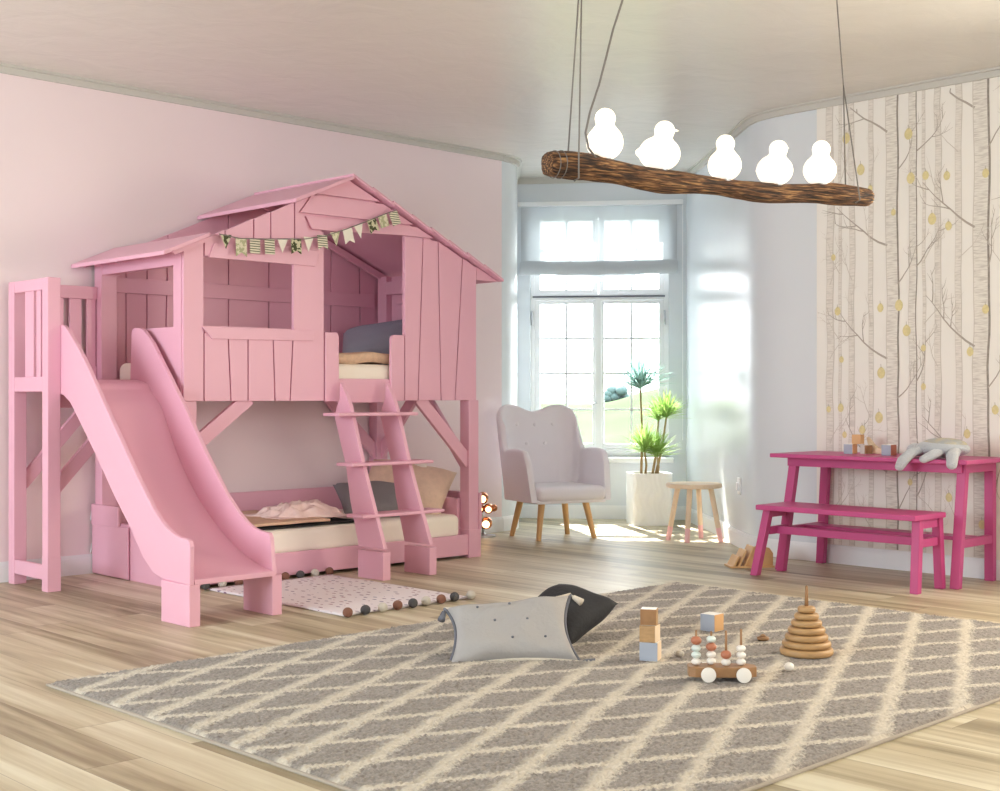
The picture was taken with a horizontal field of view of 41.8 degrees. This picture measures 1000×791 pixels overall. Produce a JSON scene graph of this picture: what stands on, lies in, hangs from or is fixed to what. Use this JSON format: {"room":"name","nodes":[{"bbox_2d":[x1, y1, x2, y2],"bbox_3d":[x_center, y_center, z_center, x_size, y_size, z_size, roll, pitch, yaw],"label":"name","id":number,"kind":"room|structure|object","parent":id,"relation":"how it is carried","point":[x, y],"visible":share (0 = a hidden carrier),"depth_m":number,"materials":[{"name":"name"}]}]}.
{"room":"bedroom","nodes":[
{"label":"bedroom","id":0,"kind":"room"},
{"bbox_2d":[0,73,501,561],"bbox_3d":[-3.575,-0.425,7.176,9.920,3.050,0.120,0,0,-44],"label":"wall","id":1,"kind":"structure","parent":0,"point":[85,173],"depth_m":8.60,"materials":[{"name":"pink paint"}]},
{"bbox_2d":[0,517,502,582],"bbox_3d":[-3.527,1.040,7.127,9.920,0.120,0.016,0,0,-44],"label":"baseboard","id":2,"kind":"structure","parent":1,"relation":"attached to","point":[74,564],"depth_m":8.02,"materials":[{"name":"white paint"}]},
{"bbox_2d":[0,62,504,160],"bbox_3d":[-3.519,-1.924,7.118,9.920,0.052,0.040,0,0,-44],"label":"trim","id":3,"kind":"structure","parent":1,"relation":"attached to","point":[10,69],"depth_m":8.79,"materials":[{"name":"grey paint"}]},
{"bbox_2d":[0,0,999,177],"bbox_3d":[0.394,-2.000,4.511,12.070,0.100,11.100,0,0,-44],"label":"ceiling","id":4,"kind":"structure","parent":0,"point":[489,75],"depth_m":7.49,"materials":[{"name":"white paint"}]},
{"bbox_2d":[541,0,874,205],"bbox_3d":[0.838,-1.349,4.978,1.548,1.202,0.193,0,0,-29],"label":"pendant lamp","id":5,"kind":"object","parent":4,"relation":"hanging from","point":[659,153],"visible":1,"depth_m":4.86,"materials":[{"name":"twig wood"},{"name":"glowing white light"},{"name":"gray cord"}]},
{"bbox_2d":[0,518,999,790],"bbox_3d":[0.394,1.150,4.511,12.070,0.100,11.100,0,0,-44],"label":"floor","id":6,"kind":"structure","parent":0,"point":[51,739],"depth_m":6.05,"materials":[{"name":"brown wood"}]},
{"bbox_2d":[9,277,281,627],"bbox_3d":[-1.983,0.216,7.143,0.582,1.768,2.072,0,0,-44],"label":"slide","id":7,"kind":"object","parent":6,"relation":"on","point":[183,519],"visible":1,"depth_m":7.21,"materials":[{"name":"pink paint"}]},
{"bbox_2d":[71,173,503,586],"bbox_3d":[-1.152,-0.140,8.379,2.627,2.479,1.538,0,0,-44],"label":"bunk bed","id":8,"kind":"object","parent":6,"relation":"on","point":[240,329],"visible":0.88,"depth_m":8.20,"materials":[{"name":"pink paint"}]},
{"bbox_2d":[120,363,388,379],"bbox_3d":[-1.318,-0.116,8.490,2.055,0.168,0.895,0,0,-44],"label":"mattress","id":9,"kind":"object","parent":8,"relation":"on","point":[346,371],"visible":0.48,"depth_m":8.28,"materials":[{"name":"white fabric"}]},
{"bbox_2d":[339,352,388,363],"bbox_3d":[-1.397,-0.239,8.403,1.164,0.096,0.849,0,0,-44],"label":"quilt","id":10,"kind":"object","parent":9,"relation":"on","point":[352,357],"visible":0.08,"depth_m":8.35,"materials":[{"name":"beige fabric"}]},
{"bbox_2d":[342,319,401,364],"bbox_3d":[-0.775,-0.362,9.005,0.639,0.334,0.350,0,0,0],"label":"pillow","id":11,"kind":"object","parent":9,"relation":"on","point":[375,337],"visible":0.41,"depth_m":8.91,"materials":[{"name":"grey fabric"}]},
{"bbox_2d":[214,209,400,256],"bbox_3d":[-1.135,-0.995,7.942,1.349,0.388,0.055,0,0,-44],"label":"bunting","id":12,"kind":"object","parent":8,"relation":"hanging from","point":[241,243],"visible":1,"depth_m":7.88,"materials":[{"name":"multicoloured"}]},
{"bbox_2d":[264,509,457,552],"bbox_3d":[-1.316,0.886,8.506,2.030,0.163,0.935,0,0,-44],"label":"mattress","id":13,"kind":"object","parent":8,"relation":"on","point":[291,539],"visible":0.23,"depth_m":8.17,"materials":[{"name":"white fabric"}]},
{"bbox_2d":[257,517,353,529],"bbox_3d":[-1.579,0.795,8.182,1.187,0.011,0.799,0,0,-44],"label":"throw blanket","id":14,"kind":"object","parent":13,"relation":"on","point":[333,520],"visible":0.16,"depth_m":8.09,"materials":[{"name":"grey fabric"}]},
{"bbox_2d":[241,510,329,526],"bbox_3d":[-1.676,0.770,8.102,0.937,0.027,0.838,0,0,-44],"label":"quilt","id":15,"kind":"object","parent":14,"relation":"on","point":[256,521],"visible":0.26,"depth_m":8.02,"materials":[{"name":"beige fabric"}]},
{"bbox_2d":[244,499,346,519],"bbox_3d":[-1.281,0.713,8.351,0.547,0.105,0.535,0,0,-44],"label":"cloth","id":16,"kind":"object","parent":15,"relation":"on","point":[313,507],"visible":0.97,"depth_m":8.24,"materials":[{"name":"fabric"}]},
{"bbox_2d":[333,481,399,516],"bbox_3d":[-0.834,0.690,8.721,0.502,0.236,0.305,0,0,-23],"label":"pillow","id":17,"kind":"object","parent":13,"relation":"on","point":[384,493],"visible":0.44,"depth_m":8.64,"materials":[{"name":"grey fabric"}]},
{"bbox_2d":[373,460,426,466],"bbox_3d":[-0.730,0.655,9.272,0.561,0.375,0.153,0,0,41],"label":"pillow","id":18,"kind":"object","parent":13,"relation":"on","point":[423,464],"visible":0.02,"depth_m":9.11,"materials":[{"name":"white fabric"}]},
{"bbox_2d":[368,459,456,513],"bbox_3d":[-0.653,0.646,9.082,0.657,0.393,0.340,0,0,15],"label":"pillow","id":19,"kind":"object","parent":13,"relation":"on","point":[434,483],"visible":0.38,"depth_m":9.03,"materials":[{"name":"beige fabric"}]},
{"bbox_2d":[201,567,475,616],"bbox_3d":[-0.900,1.074,7.242,0.919,0.050,1.345,0,0,-44],"label":"mat","id":20,"kind":"object","parent":6,"relation":"on","point":[329,593],"visible":0.81,"depth_m":7.14,"materials":[{"name":"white fabric"}]},
{"bbox_2d":[480,492,497,537],"bbox_3d":[-0.131,0.925,10.219,0.200,0.350,0.201,0,0,-44],"label":"lamp","id":21,"kind":"object","parent":6,"relation":"on","point":[488,508],"visible":0.59,"depth_m":10.17,"materials":[{"name":"silver metal"}]},
{"bbox_2d":[46,582,999,790],"bbox_3d":[0.572,1.087,5.356,3.831,0.026,2.636,0,0,-44],"label":"rug","id":22,"kind":"object","parent":6,"relation":"on","point":[386,709],"visible":0.81,"depth_m":4.65,"materials":[{"name":"beige carpet"}]},
{"bbox_2d":[438,593,594,661],"bbox_3d":[0.049,0.990,5.468,0.667,0.284,0.307,0,0,-4],"label":"cushion","id":23,"kind":"object","parent":22,"relation":"on","point":[534,628],"visible":0.92,"depth_m":5.40,"materials":[{"name":"grey fabric"}]},
{"bbox_2d":[538,584,617,643],"bbox_3d":[0.288,0.972,5.860,0.362,0.227,0.317,0,0,42],"label":"cushion","id":24,"kind":"object","parent":22,"relation":"on","point":[595,608],"visible":0.53,"depth_m":5.79,"materials":[{"name":"black fabric"}]},
{"bbox_2d":[639,640,660,661],"bbox_3d":[0.616,1.043,5.360,0.076,0.076,0.076,0,0,18],"label":"block","id":25,"kind":"object","parent":22,"relation":"on","point":[651,652],"visible":0.9,"depth_m":5.33,"materials":[{"name":"white paint"}]},
{"bbox_2d":[639,624,659,642],"bbox_3d":[0.613,0.971,5.357,0.068,0.068,0.068,0,0,24],"label":"block","id":26,"kind":"object","parent":25,"relation":"on","point":[650,634],"visible":0.9,"depth_m":5.33,"materials":[{"name":"brown wood"}]},
{"bbox_2d":[640,607,657,625],"bbox_3d":[0.610,0.903,5.357,0.066,0.066,0.066,0,0,13],"label":"block","id":27,"kind":"object","parent":26,"relation":"on","point":[648,615],"visible":1,"depth_m":5.33,"materials":[{"name":"brown wood"}]},
{"bbox_2d":[676,650,683,656],"bbox_3d":[0.744,1.067,5.415,0.036,0.028,0.036,0,0,-44],"label":"bead","id":28,"kind":"object","parent":22,"relation":"on","point":[679,653],"visible":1,"depth_m":5.40,"materials":[{"name":"beige wood"}]},
{"bbox_2d":[700,612,723,631],"bbox_3d":[0.976,1.042,6.030,0.078,0.078,0.078,0,0,41],"label":"block","id":29,"kind":"object","parent":22,"relation":"on","point":[709,621],"visible":1,"depth_m":6.00,"materials":[{"name":"white paint"}]},
{"bbox_2d":[687,629,756,682],"bbox_3d":[0.845,0.985,4.985,0.257,0.193,0.120,0,0,3],"label":"cart","id":30,"kind":"object","parent":22,"relation":"on","point":[709,670],"visible":1,"depth_m":4.96,"materials":[{"name":"brown wood"}]},
{"bbox_2d":[757,634,768,640],"bbox_3d":[1.163,1.068,5.792,0.054,0.028,0.054,0,0,-44],"label":"ring","id":31,"kind":"object","parent":22,"relation":"on","point":[762,637],"visible":1,"depth_m":5.77,"materials":[{"name":"brown wood"}]},
{"bbox_2d":[784,662,793,670],"bbox_3d":[1.134,1.064,5.140,0.048,0.034,0.036,0,0,-44],"label":"bead","id":32,"kind":"object","parent":22,"relation":"on","point":[788,666],"visible":1,"depth_m":5.13,"materials":[{"name":"white paint"}]},
{"bbox_2d":[780,585,833,658],"bbox_3d":[1.280,0.936,5.470,0.220,0.287,0.220,0,0,-44],"label":"stacking toy","id":33,"kind":"object","parent":22,"relation":"on","point":[806,637],"visible":1,"depth_m":5.41,"materials":[{"name":"brown wood"}]},
{"bbox_2d":[496,404,610,540],"bbox_3d":[0.402,0.588,10.188,0.739,1.034,0.692,0,0,-26],"label":"armchair","id":34,"kind":"object","parent":6,"relation":"on","point":[545,459],"visible":1,"depth_m":10.32,"materials":[{"name":"white fabric"}]},
{"bbox_2d":[535,482,604,501],"bbox_3d":[0.424,0.744,10.145,0.596,0.112,0.595,0,0,-26],"label":"seat cushion","id":35,"kind":"object","parent":34,"relation":"on","point":[544,491],"depth_m":9.91,"materials":[{"name":"white fabric"}]},
{"bbox_2d":[612,352,691,525],"bbox_3d":[1.252,0.354,11.175,0.720,1.492,0.640,0,0,-44],"label":"potted plant","id":36,"kind":"object","parent":6,"relation":"on","point":[648,498],"visible":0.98,"depth_m":11.07,"materials":[{"name":"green plant"}]},
{"bbox_2d":[666,481,722,542],"bbox_3d":[1.472,0.883,9.924,0.420,0.441,0.424,0,0,-44],"label":"stool","id":37,"kind":"object","parent":6,"relation":"on","point":[689,485],"visible":1,"depth_m":9.85,"materials":[{"name":"brown wood"}]},
{"bbox_2d":[724,544,774,567],"bbox_3d":[1.604,1.030,8.427,0.290,0.140,0.150,0,0,-6],"label":"wooden rack","id":38,"kind":"object","parent":6,"relation":"on","point":[743,558],"visible":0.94,"depth_m":8.38,"materials":[{"name":"brown wood"}]},
{"bbox_2d":[750,501,945,594],"bbox_3d":[2.027,0.882,7.736,0.355,0.436,1.109,0,0,-44],"label":"bench","id":39,"kind":"object","parent":6,"relation":"on","point":[920,519],"visible":1,"depth_m":7.61,"materials":[{"name":"pink paint"}]},
{"bbox_2d":[770,451,999,589],"bbox_3d":[2.357,0.733,8.000,0.555,0.735,1.305,0,0,-44],"label":"table","id":40,"kind":"object","parent":6,"relation":"on","point":[826,460],"visible":0.94,"depth_m":7.77,"materials":[{"name":"pink paint"}]},
{"bbox_2d":[844,444,856,453],"bbox_3d":[2.194,0.334,8.199,0.062,0.062,0.062,0,0,43],"label":"block","id":41,"kind":"object","parent":40,"relation":"on","point":[848,448],"visible":1,"depth_m":8.18,"materials":[{"name":"white paint"}]},
{"bbox_2d":[852,434,863,443],"bbox_3d":[2.240,0.273,8.195,0.058,0.058,0.058,0,0,40],"label":"block","id":42,"kind":"object","parent":41,"relation":"on","point":[856,438],"visible":1,"depth_m":8.18,"materials":[{"name":"brown paint"}]},
{"bbox_2d":[860,445,871,453],"bbox_3d":[2.289,0.337,8.187,0.055,0.055,0.055,0,0,-16],"label":"block","id":43,"kind":"object","parent":40,"relation":"on","point":[864,449],"visible":1,"depth_m":8.16,"materials":[{"name":"white paint"}]},
{"bbox_2d":[867,437,880,453],"bbox_3d":[2.362,0.312,8.191,0.030,0.104,0.143,0,0,-44],"label":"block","id":44,"kind":"object","parent":40,"relation":"on","point":[875,449],"visible":0.66,"depth_m":8.20,"materials":[{"name":"brown wood"}]},
{"bbox_2d":[881,444,896,455],"bbox_3d":[2.365,0.332,7.966,0.066,0.066,0.066,0,0,-43],"label":"block","id":45,"kind":"object","parent":40,"relation":"on","point":[886,449],"visible":1,"depth_m":7.95,"materials":[{"name":"white paint"}]},
{"bbox_2d":[895,438,969,470],"bbox_3d":[2.514,0.340,7.579,0.314,0.191,0.395,0,0,-44],"label":"stuffed animal","id":46,"kind":"object","parent":40,"relation":"on","point":[928,450],"visible":1,"depth_m":7.49,"materials":[{"name":"grey fabric"}]},
{"bbox_2d":[502,161,516,516],"bbox_3d":[0.066,-0.425,11.191,0.205,3.050,1.186,0,0,5],"label":"wall","id":47,"kind":"structure","parent":0,"point":[509,171],"depth_m":10.69,"materials":[{"name":"white paint"}]},
{"bbox_2d":[502,515,518,531],"bbox_3d":[0.131,1.040,11.181,0.115,0.120,1.196,0,0,6],"label":"baseboard","id":48,"kind":"structure","parent":47,"relation":"attached to","point":[507,520],"depth_m":10.65,"materials":[{"name":"white paint"}]},
{"bbox_2d":[504,154,521,182],"bbox_3d":[0.142,-1.924,11.175,0.139,0.052,1.211,0,0,6],"label":"trim","id":49,"kind":"structure","parent":47,"relation":"attached to","point":[511,159],"depth_m":10.74,"materials":[{"name":"grey paint"}]},
{"bbox_2d":[517,183,685,505],"bbox_3d":[0.904,-0.425,11.799,1.727,3.050,0.220,0,0,7],"label":"wall","id":50,"kind":"structure","parent":0,"point":[565,191],"depth_m":11.66,"materials":[{"name":"white paint"}]},
{"bbox_2d":[517,177,599,183],"bbox_3d":[0.889,-1.924,11.669,1.527,0.052,0.040,0,0,7],"label":"trim","id":51,"kind":"structure","parent":50,"relation":"attached to","point":[537,180],"depth_m":11.72,"materials":[{"name":"grey paint"}]},
{"bbox_2d":[531,274,673,462],"bbox_3d":[0.888,-0.535,11.725,1.318,2.258,0.250,0,0,7],"label":"window","id":52,"kind":"structure","parent":50,"relation":"in","point":[617,452],"depth_m":11.76,"materials":[{"name":"white paint"}]},
{"bbox_2d":[518,199,682,439],"bbox_3d":[0.887,-0.668,11.640,1.464,2.123,0.080,0,0,7],"label":"blind","id":53,"kind":"object","parent":52,"relation":"attached to","point":[594,241],"visible":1,"depth_m":11.65,"materials":[{"name":"white fabric"}]},
{"bbox_2d":[519,505,685,519],"bbox_3d":[0.890,1.040,11.681,1.527,0.120,0.016,0,0,7],"label":"baseboard","id":54,"kind":"structure","parent":50,"relation":"attached to","point":[527,511],"depth_m":11.69,"materials":[{"name":"white paint"}]},
{"bbox_2d":[686,110,982,558],"bbox_3d":[2.246,-0.425,9.265,0.978,3.050,4.758,0,0,-23],"label":"wall","id":55,"kind":"structure","parent":0,"point":[751,267],"depth_m":9.21,"materials":[{"name":"white paint"}]},
{"bbox_2d":[736,477,740,494],"bbox_3d":[1.735,0.657,9.510,0.034,0.120,0.080,0,0,-3],"label":"wall socket","id":56,"kind":"object","parent":55,"relation":"attached to","point":[738,483],"visible":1,"depth_m":9.48,"materials":[{"name":"white plastic"}]},
{"bbox_2d":[685,507,999,580],"bbox_3d":[3.858,1.040,7.182,1.330,0.120,9.802,0,0,-34],"label":"baseboard","id":57,"kind":"structure","parent":55,"relation":"attached to","point":[837,554],"depth_m":8.49,"materials":[{"name":"white paint"}]},
{"bbox_2d":[686,66,999,173],"bbox_3d":[3.845,-1.924,7.179,1.354,0.052,9.818,0,0,-34],"label":"trim","id":58,"kind":"structure","parent":55,"relation":"attached to","point":[993,72],"depth_m":8.46,"materials":[{"name":"grey paint"}]},
{"bbox_2d":[817,77,999,559],"bbox_3d":[2.787,-0.461,7.987,0.008,2.879,1.965,0,0,-44],"label":"wallpaper","id":59,"kind":"object","parent":55,"relation":"attached to","point":[908,280],"visible":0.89,"depth_m":8.20,"materials":[{"name":"beige paper"}]},
{"label":"outside","id":60,"kind":"structure","parent":0,"visible":0},
{"bbox_2d":[540,388,658,443],"bbox_3d":[1.054,1.332,193.538,268.110,3.460,270.529,0,0,-44],"label":"ground","id":61,"kind":"structure","parent":60,"point":[616,423],"depth_m":42.28,"materials":[{"name":"green plant"}]},
{"bbox_2d":[604,386,629,401],"bbox_3d":[5.376,0.058,60.043,1.378,1.085,1.078,0,0,26],"label":"tree","id":62,"kind":"object","parent":61,"relation":"on","point":[612,393],"visible":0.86,"depth_m":59.70,"materials":[{"name":"green plant"}]},
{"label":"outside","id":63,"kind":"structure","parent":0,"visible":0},
{"bbox_2d":[540,391,645,403],"bbox_3d":[0.000,2.098,315.000,256.463,10.003,252.621,0,0,-44],"label":"hill","id":64,"kind":"structure","parent":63,"point":[572,399],"depth_m":318.81,"materials":[{"name":"white"}]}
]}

